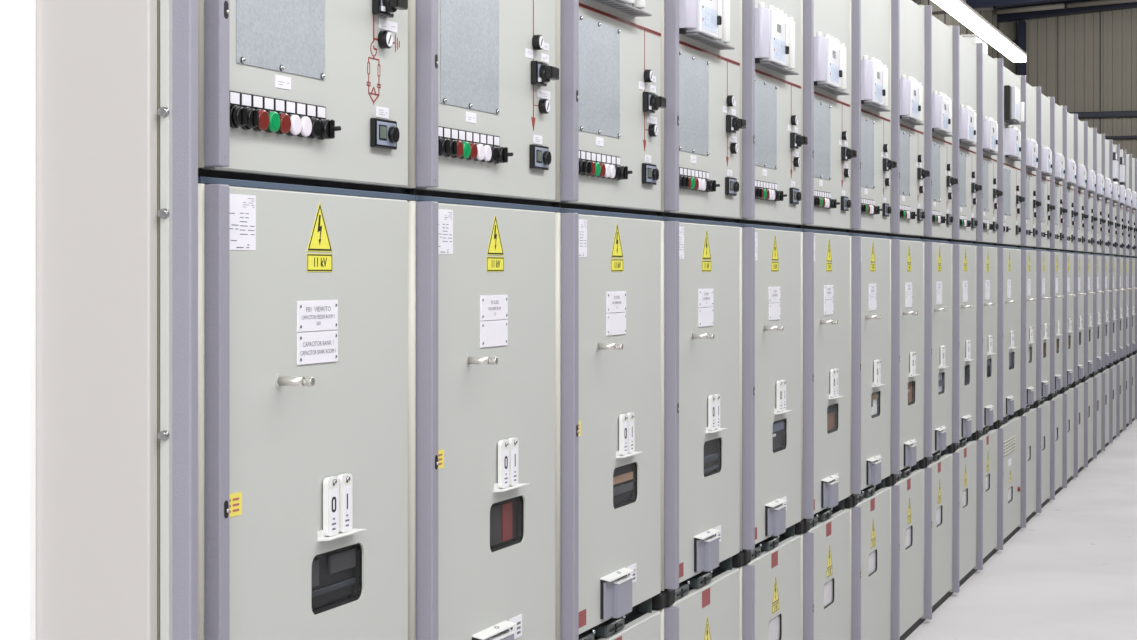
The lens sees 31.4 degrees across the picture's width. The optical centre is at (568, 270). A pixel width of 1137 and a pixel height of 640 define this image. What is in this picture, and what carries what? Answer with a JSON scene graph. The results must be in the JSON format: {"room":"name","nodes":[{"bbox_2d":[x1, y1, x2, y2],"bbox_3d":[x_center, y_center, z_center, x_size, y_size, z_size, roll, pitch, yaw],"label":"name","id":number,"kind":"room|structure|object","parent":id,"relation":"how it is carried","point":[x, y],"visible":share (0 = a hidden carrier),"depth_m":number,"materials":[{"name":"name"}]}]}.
{"room":"electrical room","nodes":[
{"label":"electrical room","id":0,"kind":"room"},
{"bbox_2d":[0,0,35,639],"bbox_3d":[-2.918,-0.814,3.228,4.838,4.200,0.012,0,0,20],"label":"wall","id":1,"kind":"structure","parent":0,"point":[17,17],"depth_m":2.42,"materials":[{"name":"white paint"}]},
{"bbox_2d":[912,0,1000,57],"bbox_3d":[2.043,-2.714,20.174,0.102,8.000,33.000,0,0,20],"label":"wall","id":2,"kind":"structure","parent":0,"point":[990,16],"depth_m":31.74,"materials":[{"name":"grey"}]},
{"bbox_2d":[932,6,996,14],"bbox_3d":[4.906,-3.343,26.054,1.222,0.104,0.054,0,0,20],"label":"pipe","id":3,"kind":"object","parent":2,"relation":"attached to","point":[992,7],"visible":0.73,"depth_m":25.91,"materials":[{"name":"grey metal"}]},
{"bbox_2d":[905,419,1136,639],"bbox_3d":[5.206,1.386,13.841,15.000,0.200,43.200,0,0,20],"label":"floor","id":4,"kind":"structure","parent":0,"point":[1071,573],"depth_m":8.53,"materials":[{"name":"concrete"}]},
{"bbox_2d":[36,0,203,639],"bbox_3d":[-1.015,0.152,2.619,1.232,2.244,0.118,0,0,20],"label":"end panel","id":5,"kind":"object","parent":4,"relation":"on","point":[120,83],"visible":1,"depth_m":2.39,"materials":[{"name":"grey paint"}]},
{"bbox_2d":[198,0,415,639],"bbox_3d":[-0.876,0.158,2.979,1.252,2.257,0.650,0,0,20],"label":"switchgear cubicle","id":6,"kind":"object","parent":4,"relation":"on","point":[307,174],"visible":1,"depth_m":2.73,"materials":[{"name":"grey paint"}]},
{"bbox_2d":[230,105,246,127],"bbox_3d":[-0.414,-0.194,2.539,0.019,0.029,0.029,0,0,20],"label":"switch","id":7,"kind":"object","parent":6,"relation":"attached to","point":[238,113],"depth_m":2.53,"materials":[{"name":"black plastic"}]},
{"bbox_2d":[242,107,258,129],"bbox_3d":[-0.404,-0.194,2.568,0.019,0.029,0.029,0,0,20],"label":"switch","id":8,"kind":"object","parent":6,"relation":"attached to","point":[252,113],"depth_m":2.56,"materials":[{"name":"black plastic"}]},
{"bbox_2d":[253,109,268,130],"bbox_3d":[-0.396,-0.194,2.597,0.014,0.029,0.029,0,0,20],"label":"lamp","id":9,"kind":"object","parent":6,"relation":"attached to","point":[262,114],"depth_m":2.59,"materials":[{"name":"red plastic"}]},
{"bbox_2d":[276,112,290,133],"bbox_3d":[-0.376,-0.194,2.654,0.014,0.029,0.029,0,0,20],"label":"lamp","id":10,"kind":"object","parent":6,"relation":"attached to","point":[283,119],"depth_m":2.65,"materials":[{"name":"red plastic"}]},
{"bbox_2d":[286,114,301,135],"bbox_3d":[-0.366,-0.194,2.682,0.014,0.029,0.029,0,0,20],"label":"lamp","id":11,"kind":"object","parent":6,"relation":"attached to","point":[294,121],"depth_m":2.68,"materials":[{"name":"white plastic"}]},
{"bbox_2d":[297,116,311,136],"bbox_3d":[-0.355,-0.194,2.711,0.014,0.029,0.029,0,0,20],"label":"lamp","id":12,"kind":"object","parent":6,"relation":"attached to","point":[304,123],"depth_m":2.70,"materials":[{"name":"white plastic"}]},
{"bbox_2d":[307,117,321,138],"bbox_3d":[-0.345,-0.194,2.739,0.013,0.029,0.029,0,0,20],"label":"switch","id":13,"kind":"object","parent":6,"relation":"attached to","point":[314,123],"depth_m":2.73,"materials":[{"name":"black plastic"}]},
{"bbox_2d":[317,119,340,139],"bbox_3d":[-0.326,-0.194,2.765,0.032,0.029,0.029,0,0,20],"label":"switch","id":14,"kind":"object","parent":6,"relation":"attached to","point":[327,128],"depth_m":2.76,"materials":[{"name":"black plastic"}]},
{"bbox_2d":[317,529,366,540],"bbox_3d":[-0.315,0.363,2.813,0.022,0.014,0.114,0,0,20],"label":"shelf","id":15,"kind":"object","parent":6,"relation":"attached to","point":[322,534],"depth_m":2.80,"materials":[{"name":"white plastic"}]},
{"bbox_2d":[372,0,407,17],"bbox_3d":[-0.259,-0.393,2.945,0.038,0.041,0.052,0,0,20],"label":"switch","id":16,"kind":"object","parent":6,"relation":"attached to","point":[380,8],"depth_m":2.93,"materials":[{"name":"black plastic"}]},
{"bbox_2d":[408,0,560,639],"bbox_3d":[-0.658,0.158,3.591,1.252,2.257,0.650,0,0,20],"label":"switchgear cubicle","id":17,"kind":"object","parent":4,"relation":"on","point":[488,72],"visible":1,"depth_m":3.35,"materials":[{"name":"grey paint"}]},
{"bbox_2d":[438,137,449,155],"bbox_3d":[-0.195,-0.194,3.151,0.019,0.029,0.029,0,0,20],"label":"switch","id":18,"kind":"object","parent":17,"relation":"attached to","point":[443,142],"depth_m":3.15,"materials":[{"name":"black plastic"}]},
{"bbox_2d":[444,139,456,156],"bbox_3d":[-0.185,-0.194,3.180,0.019,0.029,0.029,0,0,20],"label":"switch","id":19,"kind":"object","parent":17,"relation":"attached to","point":[452,143],"depth_m":3.17,"materials":[{"name":"black plastic"}]},
{"bbox_2d":[451,140,462,157],"bbox_3d":[-0.177,-0.194,3.209,0.014,0.029,0.029,0,0,20],"label":"lamp","id":20,"kind":"object","parent":17,"relation":"attached to","point":[459,143],"depth_m":3.20,"materials":[{"name":"red plastic"}]},
{"bbox_2d":[466,142,477,159],"bbox_3d":[-0.157,-0.194,3.266,0.014,0.029,0.029,0,0,20],"label":"lamp","id":21,"kind":"object","parent":17,"relation":"attached to","point":[472,146],"depth_m":3.26,"materials":[{"name":"red"}]},
{"bbox_2d":[473,143,484,160],"bbox_3d":[-0.147,-0.194,3.295,0.014,0.029,0.029,0,0,20],"label":"lamp","id":22,"kind":"object","parent":17,"relation":"attached to","point":[479,147],"depth_m":3.29,"materials":[{"name":"white plastic"}]},
{"bbox_2d":[480,144,491,161],"bbox_3d":[-0.137,-0.194,3.323,0.014,0.029,0.029,0,0,20],"label":"lamp","id":23,"kind":"object","parent":17,"relation":"attached to","point":[486,148],"depth_m":3.32,"materials":[{"name":"white plastic"}]},
{"bbox_2d":[487,145,497,162],"bbox_3d":[-0.127,-0.194,3.352,0.013,0.029,0.029,0,0,20],"label":"switch","id":24,"kind":"object","parent":17,"relation":"attached to","point":[493,149],"depth_m":3.34,"materials":[{"name":"black plastic"}]},
{"bbox_2d":[494,146,512,163],"bbox_3d":[-0.108,-0.194,3.377,0.032,0.029,0.029,0,0,20],"label":"switch","id":25,"kind":"object","parent":17,"relation":"attached to","point":[501,153],"depth_m":3.37,"materials":[{"name":"black plastic"}]},
{"bbox_2d":[493,483,529,491],"bbox_3d":[-0.096,0.363,3.425,0.022,0.014,0.114,0,0,20],"label":"shelf","id":26,"kind":"object","parent":17,"relation":"attached to","point":[497,487],"depth_m":3.41,"materials":[{"name":"white plastic"}]},
{"bbox_2d":[531,61,558,86],"bbox_3d":[-0.040,-0.348,3.558,0.038,0.041,0.052,0,0,20],"label":"switch","id":27,"kind":"object","parent":17,"relation":"attached to","point":[542,73],"depth_m":3.54,"materials":[{"name":"black plastic"}]},
{"bbox_2d":[553,0,665,639],"bbox_3d":[-0.439,0.158,4.203,1.252,2.257,0.650,0,0,20],"label":"switchgear cubicle","id":28,"kind":"object","parent":4,"relation":"on","point":[613,101],"visible":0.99,"depth_m":3.97,"materials":[{"name":"grey paint"}]},
{"bbox_2d":[579,159,585,174],"bbox_3d":[0.024,-0.194,3.764,0.019,0.029,0.029,0,0,20],"label":"switch","id":29,"kind":"object","parent":28,"relation":"attached to","point":[582,163],"depth_m":3.76,"materials":[{"name":"black plastic"}]},
{"bbox_2d":[581,160,591,174],"bbox_3d":[0.034,-0.194,3.792,0.019,0.029,0.029,0,0,20],"label":"switch","id":30,"kind":"object","parent":28,"relation":"attached to","point":[588,164],"depth_m":3.79,"materials":[{"name":"black plastic"}]},
{"bbox_2d":[586,161,595,175],"bbox_3d":[0.041,-0.194,3.821,0.014,0.029,0.029,0,0,20],"label":"lamp","id":31,"kind":"object","parent":28,"relation":"attached to","point":[592,164],"depth_m":3.82,"materials":[{"name":"red plastic"}]},
{"bbox_2d":[596,162,605,177],"bbox_3d":[0.063,-0.194,3.894,0.006,0.029,0.059,0,0,20],"label":"lamp","id":32,"kind":"object","parent":28,"relation":"attached to","point":[602,166],"depth_m":3.87,"materials":[{"name":"red"}]},
{"bbox_2d":[602,163,610,177],"bbox_3d":[0.072,-0.194,3.907,0.014,0.029,0.029,0,0,20],"label":"lamp","id":33,"kind":"object","parent":28,"relation":"attached to","point":[606,166],"depth_m":3.90,"materials":[{"name":"white plastic"}]},
{"bbox_2d":[607,164,615,178],"bbox_3d":[0.082,-0.194,3.935,0.014,0.029,0.029,0,0,20],"label":"lamp","id":34,"kind":"object","parent":28,"relation":"attached to","point":[611,167],"depth_m":3.93,"materials":[{"name":"white plastic"}]},
{"bbox_2d":[611,165,619,179],"bbox_3d":[0.092,-0.194,3.964,0.013,0.029,0.029,0,0,20],"label":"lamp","id":35,"kind":"object","parent":28,"relation":"attached to","point":[616,168],"depth_m":3.96,"materials":[{"name":"white plastic"}]},
{"bbox_2d":[616,166,632,179],"bbox_3d":[0.111,-0.194,3.989,0.032,0.029,0.029,0,0,20],"label":"switch","id":36,"kind":"object","parent":28,"relation":"attached to","point":[623,172],"depth_m":3.98,"materials":[{"name":"black plastic"}]},
{"bbox_2d":[616,451,642,457],"bbox_3d":[0.123,0.363,4.037,0.022,0.014,0.114,0,0,20],"label":"shelf","id":37,"kind":"object","parent":28,"relation":"attached to","point":[619,454],"depth_m":4.01,"materials":[{"name":"white plastic"}]},
{"bbox_2d":[643,92,665,112],"bbox_3d":[0.179,-0.348,4.170,0.038,0.041,0.052,0,0,20],"label":"switch","id":38,"kind":"object","parent":28,"relation":"attached to","point":[652,102],"depth_m":4.15,"materials":[{"name":"black plastic"}]},
{"bbox_2d":[664,0,745,639],"bbox_3d":[-0.220,0.158,4.815,1.252,2.257,0.650,0,0,20],"label":"switchgear cubicle","id":39,"kind":"object","parent":4,"relation":"on","point":[704,123],"visible":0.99,"depth_m":4.56,"materials":[{"name":"grey paint"}]},
{"bbox_2d":[679,176,684,186],"bbox_3d":[0.245,-0.194,4.375,0.013,0.025,0.025,0,0,20],"label":"switch","id":40,"kind":"object","parent":39,"relation":"attached to","point":[681,178],"depth_m":4.37,"materials":[{"name":"black plastic"}]},
{"bbox_2d":[679,175,688,188],"bbox_3d":[0.252,-0.194,4.404,0.019,0.029,0.029,0,0,20],"label":"switch","id":41,"kind":"object","parent":39,"relation":"attached to","point":[685,179],"depth_m":4.40,"materials":[{"name":"black plastic"}]},
{"bbox_2d":[683,176,690,188],"bbox_3d":[0.260,-0.194,4.433,0.014,0.029,0.029,0,0,20],"label":"lamp","id":42,"kind":"object","parent":39,"relation":"attached to","point":[688,179],"depth_m":4.42,"materials":[{"name":"red"}]},
{"bbox_2d":[691,178,698,189],"bbox_3d":[0.280,-0.194,4.490,0.014,0.029,0.029,0,0,20],"label":"lamp","id":43,"kind":"object","parent":39,"relation":"attached to","point":[695,180],"depth_m":4.48,"materials":[{"name":"green plastic"}]},
{"bbox_2d":[695,178,702,190],"bbox_3d":[0.290,-0.194,4.519,0.014,0.029,0.029,0,0,20],"label":"lamp","id":44,"kind":"object","parent":39,"relation":"attached to","point":[699,181],"depth_m":4.51,"materials":[{"name":"white"}]},
{"bbox_2d":[699,179,705,190],"bbox_3d":[0.300,-0.194,4.547,0.014,0.029,0.029,0,0,20],"label":"lamp","id":45,"kind":"object","parent":39,"relation":"attached to","point":[703,181],"depth_m":4.54,"materials":[{"name":"white plastic"}]},
{"bbox_2d":[703,179,709,191],"bbox_3d":[0.310,-0.194,4.576,0.013,0.029,0.029,0,0,20],"label":"switch","id":46,"kind":"object","parent":39,"relation":"attached to","point":[706,182],"depth_m":4.57,"materials":[{"name":"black plastic"}]},
{"bbox_2d":[706,180,719,191],"bbox_3d":[0.330,-0.194,4.601,0.032,0.029,0.029,0,0,20],"label":"switch","id":47,"kind":"object","parent":39,"relation":"attached to","point":[712,185],"depth_m":4.59,"materials":[{"name":"black plastic"}]},
{"bbox_2d":[705,427,727,433],"bbox_3d":[0.341,0.363,4.649,0.022,0.014,0.114,0,0,20],"label":"shelf","id":48,"kind":"object","parent":39,"relation":"attached to","point":[708,430],"depth_m":4.62,"materials":[{"name":"white plastic"}]},
{"bbox_2d":[726,115,745,132],"bbox_3d":[0.397,-0.348,4.782,0.038,0.041,0.052,0,0,20],"label":"switch","id":49,"kind":"object","parent":39,"relation":"attached to","point":[733,123],"depth_m":4.76,"materials":[{"name":"black plastic"}]},
{"bbox_2d":[736,0,807,639],"bbox_3d":[-0.002,0.158,5.428,1.252,2.257,0.650,0,0,20],"label":"switchgear cubicle","id":50,"kind":"object","parent":4,"relation":"on","point":[773,140],"visible":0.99,"depth_m":5.18,"materials":[{"name":"grey paint"}]},
{"bbox_2d":[755,187,758,196],"bbox_3d":[0.464,-0.194,4.987,0.013,0.025,0.025,0,0,20],"label":"switch","id":51,"kind":"object","parent":50,"relation":"attached to","point":[756,189],"depth_m":4.98,"materials":[{"name":"black plastic"}]},
{"bbox_2d":[755,188,761,198],"bbox_3d":[0.471,-0.194,5.016,0.019,0.029,0.029,0,0,20],"label":"switch","id":52,"kind":"object","parent":50,"relation":"attached to","point":[759,190],"depth_m":5.01,"materials":[{"name":"black plastic"}]},
{"bbox_2d":[763,189,769,199],"bbox_3d":[0.499,-0.194,5.102,0.014,0.029,0.029,0,0,20],"label":"lamp","id":53,"kind":"object","parent":50,"relation":"attached to","point":[767,191],"depth_m":5.09,"materials":[{"name":"red"}]},
{"bbox_2d":[766,189,772,199],"bbox_3d":[0.509,-0.194,5.131,0.014,0.029,0.029,0,0,20],"label":"lamp","id":54,"kind":"object","parent":50,"relation":"attached to","point":[770,192],"depth_m":5.12,"materials":[{"name":"white"}]},
{"bbox_2d":[769,190,774,200],"bbox_3d":[0.519,-0.194,5.159,0.014,0.029,0.029,0,0,20],"label":"lamp","id":55,"kind":"object","parent":50,"relation":"attached to","point":[772,191],"depth_m":5.15,"materials":[{"name":"white plastic"}]},
{"bbox_2d":[772,190,777,200],"bbox_3d":[0.529,-0.194,5.188,0.013,0.029,0.029,0,0,20],"label":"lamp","id":56,"kind":"object","parent":50,"relation":"attached to","point":[775,198],"depth_m":5.18,"materials":[{"name":"white plastic"}]},
{"bbox_2d":[775,191,786,201],"bbox_3d":[0.548,-0.194,5.213,0.032,0.029,0.029,0,0,20],"label":"switch","id":57,"kind":"object","parent":50,"relation":"attached to","point":[779,194],"depth_m":5.21,"materials":[{"name":"black plastic"}]},
{"bbox_2d":[774,409,791,413],"bbox_3d":[0.560,0.363,5.261,0.022,0.014,0.114,0,0,20],"label":"shelf","id":58,"kind":"object","parent":50,"relation":"attached to","point":[776,411],"depth_m":5.23,"materials":[{"name":"white plastic"}]},
{"bbox_2d":[790,132,807,148],"bbox_3d":[0.616,-0.348,5.394,0.038,0.041,0.052,0,0,20],"label":"switch","id":59,"kind":"object","parent":50,"relation":"attached to","point":[796,140],"depth_m":5.38,"materials":[{"name":"black plastic"}]},
{"bbox_2d":[802,0,856,639],"bbox_3d":[0.217,0.158,6.040,1.252,2.257,0.650,0,0,20],"label":"switchgear cubicle","id":60,"kind":"object","parent":4,"relation":"on","point":[827,155],"visible":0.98,"depth_m":5.80,"materials":[{"name":"grey paint"}]},
{"bbox_2d":[829,199,839,208],"bbox_3d":[0.767,-0.194,5.825,0.032,0.029,0.029,0,0,20],"label":"switch","id":61,"kind":"object","parent":60,"relation":"attached to","point":[833,202],"depth_m":5.82,"materials":[{"name":"black plastic"}]},
{"bbox_2d":[828,394,842,398],"bbox_3d":[0.779,0.363,5.873,0.022,0.014,0.114,0,0,20],"label":"shelf","id":62,"kind":"object","parent":60,"relation":"attached to","point":[830,396],"depth_m":5.84,"materials":[{"name":"white plastic"}]},
{"bbox_2d":[841,147,856,160],"bbox_3d":[0.835,-0.348,6.006,0.038,0.041,0.052,0,0,20],"label":"switch","id":63,"kind":"object","parent":60,"relation":"attached to","point":[846,153],"depth_m":5.99,"materials":[{"name":"black plastic"}]},
{"bbox_2d":[847,0,896,639],"bbox_3d":[0.435,0.158,6.652,1.252,2.257,0.650,0,0,20],"label":"switchgear cubicle","id":64,"kind":"object","parent":4,"relation":"on","point":[871,478],"visible":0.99,"depth_m":6.41,"materials":[{"name":"grey paint"}]},
{"bbox_2d":[873,206,882,214],"bbox_3d":[0.986,-0.194,6.437,0.032,0.029,0.029,0,0,20],"label":"switch","id":65,"kind":"object","parent":64,"relation":"attached to","point":[877,209],"depth_m":6.43,"materials":[{"name":"black plastic"}]},
{"bbox_2d":[883,158,896,170],"bbox_3d":[1.053,-0.348,6.618,0.038,0.041,0.052,0,0,20],"label":"switch","id":66,"kind":"object","parent":64,"relation":"attached to","point":[888,164],"depth_m":6.60,"materials":[{"name":"black plastic"}]},
{"bbox_2d":[886,0,929,639],"bbox_3d":[0.654,0.158,7.264,1.252,2.257,0.650,0,0,20],"label":"switchgear cubicle","id":67,"kind":"object","parent":4,"relation":"on","point":[907,17],"visible":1,"depth_m":7.02,"materials":[{"name":"grey paint"}]},
{"bbox_2d":[909,212,917,219],"bbox_3d":[1.204,-0.194,7.049,0.032,0.029,0.029,0,0,20],"label":"switch","id":68,"kind":"object","parent":67,"relation":"attached to","point":[912,214],"depth_m":7.04,"materials":[{"name":"black plastic"}]},
{"bbox_2d":[917,168,929,179],"bbox_3d":[1.272,-0.348,7.230,0.038,0.041,0.052,0,0,20],"label":"switch","id":69,"kind":"object","parent":67,"relation":"attached to","point":[922,173],"depth_m":7.21,"materials":[{"name":"black plastic"}]},
{"bbox_2d":[920,5,957,622],"bbox_3d":[0.873,0.158,7.876,1.252,2.257,0.650,0,0,20],"label":"switchgear cubicle","id":70,"kind":"object","parent":4,"relation":"on","point":[938,220],"visible":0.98,"depth_m":7.63,"materials":[{"name":"grey paint"}]},
{"bbox_2d":[946,176,957,186],"bbox_3d":[1.490,-0.348,7.842,0.038,0.041,0.052,0,0,20],"label":"switch","id":71,"kind":"object","parent":70,"relation":"attached to","point":[950,181],"depth_m":7.82,"materials":[{"name":"black plastic"}]},
{"bbox_2d":[950,25,981,595],"bbox_3d":[1.091,0.158,8.488,1.252,2.257,0.650,0,0,20],"label":"switchgear cubicle","id":72,"kind":"object","parent":4,"relation":"on","point":[964,115],"visible":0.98,"depth_m":8.21,"materials":[{"name":"grey paint"}]},
{"bbox_2d":[971,183,981,192],"bbox_3d":[1.709,-0.348,8.454,0.038,0.041,0.052,0,0,20],"label":"switch","id":73,"kind":"object","parent":72,"relation":"attached to","point":[975,187],"depth_m":8.44,"materials":[{"name":"black plastic"}]},
{"bbox_2d":[973,43,1002,571],"bbox_3d":[1.310,0.158,9.100,1.252,2.257,0.650,0,0,20],"label":"switchgear cubicle","id":74,"kind":"object","parent":4,"relation":"on","point":[986,66],"visible":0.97,"depth_m":8.83,"materials":[{"name":"grey paint"}]},
{"bbox_2d":[961,34,987,54],"bbox_3d":[1.778,-0.990,8.970,0.124,0.081,0.350,0,0,20],"label":"junction box","id":75,"kind":"object","parent":74,"relation":"on","point":[973,38],"visible":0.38,"depth_m":8.81,"materials":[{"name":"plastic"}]},
{"bbox_2d":[993,189,1002,197],"bbox_3d":[1.928,-0.348,9.067,0.038,0.041,0.052,0,0,20],"label":"switch","id":76,"kind":"object","parent":74,"relation":"attached to","point":[996,193],"depth_m":9.05,"materials":[{"name":"black plastic"}]},
{"bbox_2d":[996,58,1024,551],"bbox_3d":[1.568,0.158,9.805,1.264,2.257,0.850,0,0,20],"label":"switchgear cubicle","id":77,"kind":"object","parent":4,"relation":"on","point":[1010,108],"visible":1,"depth_m":9.53,"materials":[{"name":"grey paint"}]},
{"bbox_2d":[1016,195,1024,203],"bbox_3d":[2.200,-0.348,9.829,0.038,0.041,0.052,0,0,20],"label":"switch","id":78,"kind":"object","parent":77,"relation":"attached to","point":[1019,199],"depth_m":9.81,"materials":[{"name":"black plastic"}]},
{"bbox_2d":[1018,20,1025,74],"bbox_3d":[7.941,-1.544,35.355,0.120,5.660,0.180,0,0,20],"label":"steel column","id":79,"kind":"structure","parent":4,"relation":"on","point":[1021,24],"depth_m":35.27,"materials":[{"name":"blue"}]},
{"bbox_2d":[1017,75,1040,529],"bbox_3d":[1.815,0.158,10.513,1.252,2.257,0.650,0,0,20],"label":"switchgear cubicle","id":80,"kind":"object","parent":4,"relation":"on","point":[1029,146],"visible":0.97,"depth_m":10.24,"materials":[{"name":"grey paint"}]},
{"bbox_2d":[1033,200,1040,207],"bbox_3d":[2.432,-0.348,10.479,0.038,0.041,0.052,0,0,20],"label":"switch","id":81,"kind":"object","parent":80,"relation":"attached to","point":[1035,203],"depth_m":10.46,"materials":[{"name":"black plastic"}]},
{"bbox_2d":[1035,86,1054,514],"bbox_3d":[2.033,0.158,11.125,1.252,2.257,0.650,0,0,20],"label":"switchgear cubicle","id":82,"kind":"object","parent":4,"relation":"on","point":[1043,397],"visible":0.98,"depth_m":10.89,"materials":[{"name":"grey paint"}]},
{"bbox_2d":[1047,204,1054,211],"bbox_3d":[2.651,-0.348,11.091,0.038,0.041,0.052,0,0,20],"label":"switch","id":83,"kind":"object","parent":82,"relation":"attached to","point":[1049,207],"depth_m":11.07,"materials":[{"name":"black plastic"}]},
{"bbox_2d":[1049,96,1066,500],"bbox_3d":[2.252,0.158,11.737,1.252,2.257,0.650,0,0,20],"label":"switchgear cubicle","id":84,"kind":"object","parent":4,"relation":"on","point":[1056,111],"visible":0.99,"depth_m":11.46,"materials":[{"name":"grey paint"}]},
{"bbox_2d":[1060,207,1066,214],"bbox_3d":[2.869,-0.348,11.703,0.038,0.041,0.052,0,0,20],"label":"switch","id":85,"kind":"object","parent":84,"relation":"attached to","point":[1062,210],"depth_m":11.68,"materials":[{"name":"black plastic"}]},
{"bbox_2d":[1060,105,1077,489],"bbox_3d":[2.470,0.158,12.349,1.252,2.257,0.650,0,0,20],"label":"switchgear cubicle","id":86,"kind":"object","parent":4,"relation":"on","point":[1068,119],"visible":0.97,"depth_m":12.13,"materials":[{"name":"grey paint"}]},
{"bbox_2d":[1071,210,1077,216],"bbox_3d":[3.088,-0.348,12.316,0.038,0.041,0.052,0,0,20],"label":"switch","id":87,"kind":"object","parent":86,"relation":"attached to","point":[1073,213],"depth_m":12.30,"materials":[{"name":"black plastic"}]},
{"bbox_2d":[1072,114,1088,478],"bbox_3d":[2.689,0.158,12.961,1.252,2.257,0.650,0,0,20],"label":"switchgear cubicle","id":88,"kind":"object","parent":4,"relation":"on","point":[1081,181],"visible":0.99,"depth_m":12.71,"materials":[{"name":"grey paint"}]},
{"bbox_2d":[1082,213,1088,219],"bbox_3d":[3.307,-0.348,12.928,0.038,0.041,0.052,0,0,20],"label":"switch","id":89,"kind":"object","parent":88,"relation":"attached to","point":[1084,216],"depth_m":12.91,"materials":[{"name":"black plastic"}]},
{"bbox_2d":[1081,121,1097,469],"bbox_3d":[2.908,0.158,13.573,1.252,2.257,0.650,0,0,20],"label":"switchgear cubicle","id":90,"kind":"object","parent":4,"relation":"on","point":[1088,132],"visible":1,"depth_m":13.32,"materials":[{"name":"grey paint"}]},
{"bbox_2d":[1091,216,1097,221],"bbox_3d":[3.526,-0.348,13.540,0.038,0.041,0.052,0,0,20],"label":"switch","id":91,"kind":"object","parent":90,"relation":"attached to","point":[1093,219],"depth_m":13.52,"materials":[{"name":"black plastic"}]},
{"bbox_2d":[1092,128,1105,459],"bbox_3d":[3.126,0.158,14.186,1.252,2.257,0.650,0,0,20],"label":"switchgear cubicle","id":92,"kind":"object","parent":4,"relation":"on","point":[1097,138],"visible":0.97,"depth_m":13.95,"materials":[{"name":"grey paint"}]},
{"bbox_2d":[1100,134,1113,451],"bbox_3d":[3.345,0.158,14.798,1.252,2.257,0.650,0,0,20],"label":"switchgear cubicle","id":93,"kind":"object","parent":4,"relation":"on","point":[1107,195],"visible":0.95,"depth_m":14.55,"materials":[{"name":"grey paint"}]},
{"bbox_2d":[1108,139,1120,444],"bbox_3d":[3.564,0.158,15.410,1.252,2.257,0.650,0,0,20],"label":"switchgear cubicle","id":94,"kind":"object","parent":4,"relation":"on","point":[1113,163],"visible":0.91,"depth_m":14.92,"materials":[{"name":"grey paint"}]},
{"bbox_2d":[1115,145,1126,437],"bbox_3d":[3.782,0.158,16.022,1.252,2.257,0.650,0,0,20],"label":"switchgear cubicle","id":95,"kind":"object","parent":4,"relation":"on","point":[1122,192],"visible":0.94,"depth_m":15.57,"materials":[{"name":"grey paint"}]},
{"bbox_2d":[1122,149,1132,430],"bbox_3d":[4.001,0.158,16.634,1.252,2.257,0.650,0,0,20],"label":"switchgear cubicle","id":96,"kind":"object","parent":4,"relation":"on","point":[1128,201],"visible":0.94,"depth_m":16.30,"materials":[{"name":"grey paint"}]},
{"bbox_2d":[1128,154,1136,425],"bbox_3d":[4.220,0.158,17.246,1.252,2.257,0.650,0,0,20],"label":"switchgear cubicle","id":97,"kind":"object","parent":4,"relation":"on","point":[1132,237],"visible":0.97,"depth_m":16.86,"materials":[{"name":"grey paint"}]},
{"bbox_2d":[1134,158,1136,419],"bbox_3d":[4.438,0.158,17.858,1.252,2.257,0.650,0,0,20],"label":"switchgear cubicle","id":98,"kind":"object","parent":4,"relation":"on","point":[1135,256],"visible":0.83,"depth_m":17.36,"materials":[{"name":"grey paint"}]},
{"bbox_2d":[1001,8,1136,157],"bbox_3d":[13.569,-2.714,33.630,12.560,8.000,0.102,0,0,20],"label":"wall","id":99,"kind":"structure","parent":0,"point":[1087,62],"depth_m":35.20,"materials":[{"name":"grey"}]},
{"bbox_2d":[1068,111,1136,117],"bbox_3d":[13.796,-2.714,33.433,11.900,0.100,0.119,0,0,20],"label":"wall rail","id":100,"kind":"object","parent":99,"relation":"attached to","point":[1104,114],"visible":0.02,"depth_m":34.98,"materials":[{"name":"grey metal"}]},
{"bbox_2d":[1105,136,1136,138],"bbox_3d":[13.796,-2.312,33.433,11.900,0.045,0.119,0,0,20],"label":"wall rail","id":101,"kind":"object","parent":99,"relation":"attached to","point":[1106,137],"visible":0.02,"depth_m":34.90,"materials":[{"name":"grey metal"}]},
{"bbox_3d":[8.030,-5.365,18.567,12.860,1.037,32.000,0,0,20],"label":"ceiling","id":102,"kind":"structure","parent":0,"visible":0},
{"bbox_2d":[932,0,1026,61],"bbox_3d":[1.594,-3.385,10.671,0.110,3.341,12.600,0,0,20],"label":"strip light","id":103,"kind":"object","parent":102,"relation":"hanging from","point":[960,10],"visible":1,"depth_m":14.40,"materials":[{"name":"white plastic"}]},
{"bbox_2d":[967,0,1065,7],"bbox_3d":[12.207,-4.915,29.817,12.560,1.597,0.240,0,0,20],"label":"rafter","id":104,"kind":"object","parent":102,"relation":"attached to","point":[972,3],"visible":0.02,"depth_m":31.70,"materials":[{"name":"blue"}]},
{"bbox_2d":[996,0,1136,13],"bbox_3d":[9.722,-4.582,33.890,5.024,0.344,0.110,0,0,20],"label":"pipe","id":105,"kind":"object","parent":102,"relation":"hanging from","point":[1065,5],"visible":0.97,"depth_m":34.33,"materials":[{"name":"grey"}]},
{"bbox_2d":[997,0,1136,22],"bbox_3d":[13.418,-5.034,33.207,12.560,1.359,0.240,0,0,20],"label":"rafter","id":106,"kind":"object","parent":102,"relation":"attached to","point":[1008,17],"visible":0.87,"depth_m":34.94,"materials":[{"name":"blue"}]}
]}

